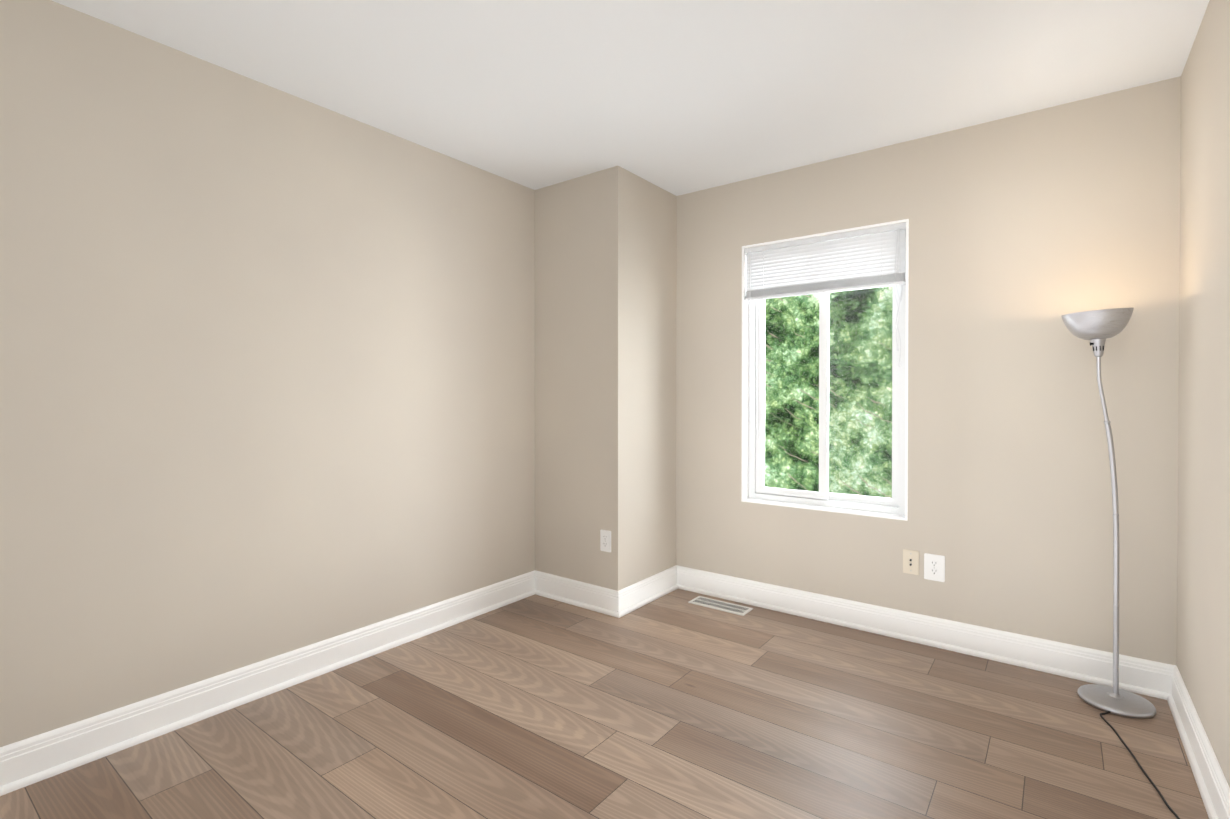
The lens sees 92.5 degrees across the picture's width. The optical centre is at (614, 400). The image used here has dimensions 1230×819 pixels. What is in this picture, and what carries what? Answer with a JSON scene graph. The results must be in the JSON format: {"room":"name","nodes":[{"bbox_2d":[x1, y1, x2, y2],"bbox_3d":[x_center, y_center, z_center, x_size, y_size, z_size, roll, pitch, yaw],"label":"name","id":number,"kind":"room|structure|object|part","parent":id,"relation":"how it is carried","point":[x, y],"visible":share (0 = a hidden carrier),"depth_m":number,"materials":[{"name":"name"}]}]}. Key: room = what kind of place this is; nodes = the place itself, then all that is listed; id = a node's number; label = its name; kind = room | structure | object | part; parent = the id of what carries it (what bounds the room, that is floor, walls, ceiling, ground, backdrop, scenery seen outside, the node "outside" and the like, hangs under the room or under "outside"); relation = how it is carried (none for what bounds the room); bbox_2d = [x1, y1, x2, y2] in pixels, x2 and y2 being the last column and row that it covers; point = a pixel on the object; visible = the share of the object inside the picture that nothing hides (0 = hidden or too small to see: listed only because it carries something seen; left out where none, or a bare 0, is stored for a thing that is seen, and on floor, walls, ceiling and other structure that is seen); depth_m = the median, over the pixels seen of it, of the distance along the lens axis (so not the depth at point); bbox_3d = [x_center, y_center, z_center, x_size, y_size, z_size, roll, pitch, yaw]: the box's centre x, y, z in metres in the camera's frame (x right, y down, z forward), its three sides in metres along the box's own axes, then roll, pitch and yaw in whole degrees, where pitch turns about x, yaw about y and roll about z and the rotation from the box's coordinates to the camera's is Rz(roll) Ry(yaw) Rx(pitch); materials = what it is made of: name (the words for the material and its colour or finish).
{"room":"empty room","nodes":[
{"label":"empty room","id":0,"kind":"room"},
{"bbox_2d":[0,0,534,746],"bbox_3d":[-1.320,-0.048,2.589,0.140,2.440,4.080,0,1,37],"label":"wall","id":1,"kind":"structure","parent":0,"point":[266,372],"depth_m":2.25,"materials":[{"name":"paint"}]},
{"bbox_2d":[0,570,535,795],"bbox_3d":[-1.436,1.107,2.304,0.030,0.133,3.190,0,1,37],"label":"baseboard","id":2,"kind":"structure","parent":1,"relation":"attached to","point":[48,753],"depth_m":2.24,"materials":[{"name":"white paint"}]},
{"bbox_2d":[0,589,1208,818],"bbox_3d":[-0.101,1.239,1.678,3.195,0.120,4.080,0,1,37],"label":"floor","id":3,"kind":"structure","parent":0,"point":[676,703],"depth_m":2.05,"materials":[{"name":"brown wood"}]},
{"bbox_2d":[688,596,752,615],"bbox_3d":[0.598,1.163,3.349,0.345,0.006,0.130,0,1,37],"label":"floor vent","id":4,"kind":"object","parent":3,"relation":"in","point":[722,606],"visible":1,"depth_m":3.34,"materials":[{"name":"white metal"}]},
{"bbox_2d":[1061,308,1155,718],"bbox_3d":[1.906,0.411,2.280,0.293,1.526,0.279,0,1,37],"label":"lamp","id":5,"kind":"object","parent":3,"relation":"on","point":[1115,699],"depth_m":2.27,"materials":[{"name":"silver metal"}]},
{"bbox_3d":[1.863,-0.256,2.273,0.218,0.174,0.218,-3,1,37],"label":"lamp shade","id":6,"kind":"part","parent":5,"relation":"part of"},
{"bbox_2d":[1100,711,1179,818],"bbox_3d":[1.480,1.174,1.597,0.200,0.010,1.438,0,1,37],"label":"lamp cord","id":7,"kind":"object","parent":3,"relation":"on","point":[1146,775],"visible":1,"depth_m":1.89,"materials":[{"name":"black plastic"}]},
{"bbox_2d":[535,166,676,590],"bbox_3d":[-0.051,-0.056,3.630,0.630,2.440,0.610,0,1,37],"label":"wall","id":8,"kind":"structure","parent":0,"point":[605,336],"depth_m":3.39,"materials":[{"name":"paint"}]},
{"bbox_2d":[536,571,623,617],"bbox_3d":[-0.220,1.099,3.365,0.630,0.133,0.030,0,1,37],"label":"baseboard","id":9,"kind":"structure","parent":8,"relation":"attached to","point":[592,597],"depth_m":3.34,"materials":[{"name":"white paint"}]},
{"bbox_2d":[600,529,610,551],"bbox_3d":[-0.052,0.774,3.250,0.074,0.118,0.008,0,1,37],"label":"outlet","id":10,"kind":"object","parent":8,"relation":"attached to","point":[605,540],"visible":1,"depth_m":3.25,"materials":[{"name":"white plastic"}]},
{"bbox_2d":[624,565,679,614],"bbox_3d":[0.204,1.099,3.427,0.030,0.133,0.540,0,1,37],"label":"baseboard","id":11,"kind":"structure","parent":8,"relation":"attached to","point":[643,592],"depth_m":3.43,"materials":[{"name":"white paint"}]},
{"bbox_2d":[52,0,1209,195],"bbox_3d":[-0.101,-1.321,1.659,3.195,0.120,4.080,0,1,37],"label":"ceiling","id":12,"kind":"structure","parent":0,"point":[678,97],"depth_m":2.23,"materials":[{"name":"white paint"}]},
{"bbox_2d":[676,76,1180,665],"bbox_3d":[1.087,-0.053,3.240,2.915,2.440,0.140,0,1,37],"label":"wall","id":13,"kind":"structure","parent":0,"point":[1028,230],"depth_m":2.66,"materials":[{"name":"paint"}]},
{"bbox_2d":[741,219,908,520],"bbox_3d":[1.127,-0.153,3.206,0.880,1.480,0.140,0,1,37],"label":"sliding window","id":14,"kind":"structure","parent":13,"relation":"in","point":[754,489],"depth_m":3.20,"materials":[{"name":"white plastic"}]},
{"bbox_2d":[745,222,905,421],"bbox_3d":[1.098,-0.379,3.166,0.852,1.002,0.037,0,1,37],"label":"window blind","id":15,"kind":"object","parent":14,"relation":"attached to","point":[862,259],"visible":0.98,"depth_m":3.13,"materials":[{"name":"white fabric"}]},
{"bbox_2d":[903,549,918,574],"bbox_3d":[1.446,0.789,2.878,0.072,0.116,0.015,0,1,37],"label":"outlet","id":16,"kind":"object","parent":13,"relation":"attached to","point":[910,561],"visible":1,"depth_m":2.88,"materials":[{"name":"white plastic"}]},
{"bbox_2d":[680,566,1170,697],"bbox_3d":[1.273,1.102,3.001,2.250,0.133,0.030,0,1,37],"label":"baseboard","id":17,"kind":"structure","parent":13,"relation":"attached to","point":[1136,675],"depth_m":2.79,"materials":[{"name":"white paint"}]},
{"bbox_2d":[924,553,944,581],"bbox_3d":[1.529,0.799,2.820,0.088,0.125,0.008,0,1,37],"label":"duplex electrical outlet","id":18,"kind":"object","parent":13,"relation":"attached to","point":[934,567],"visible":1,"depth_m":2.82,"materials":[{"name":"white plastic"}]},
{"bbox_2d":[1177,0,1229,786],"bbox_3d":[1.118,-0.034,0.748,0.140,2.440,4.080,0,1,37],"label":"wall","id":19,"kind":"structure","parent":0,"point":[1203,611],"depth_m":1.87,"materials":[{"name":"paint"}]},
{"bbox_2d":[1160,662,1229,818],"bbox_3d":[1.050,1.119,0.807,0.030,0.133,3.800,0,1,37],"label":"baseboard","id":20,"kind":"structure","parent":19,"relation":"attached to","point":[1214,789],"depth_m":1.89,"materials":[{"name":"white paint"}]},
{"label":"outside","id":21,"kind":"structure","parent":0,"visible":0},
{"bbox_2d":[765,286,892,497],"bbox_3d":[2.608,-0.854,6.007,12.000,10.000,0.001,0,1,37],"label":"trees","id":22,"kind":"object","parent":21,"point":[793,450],"depth_m":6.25,"materials":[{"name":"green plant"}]}
]}

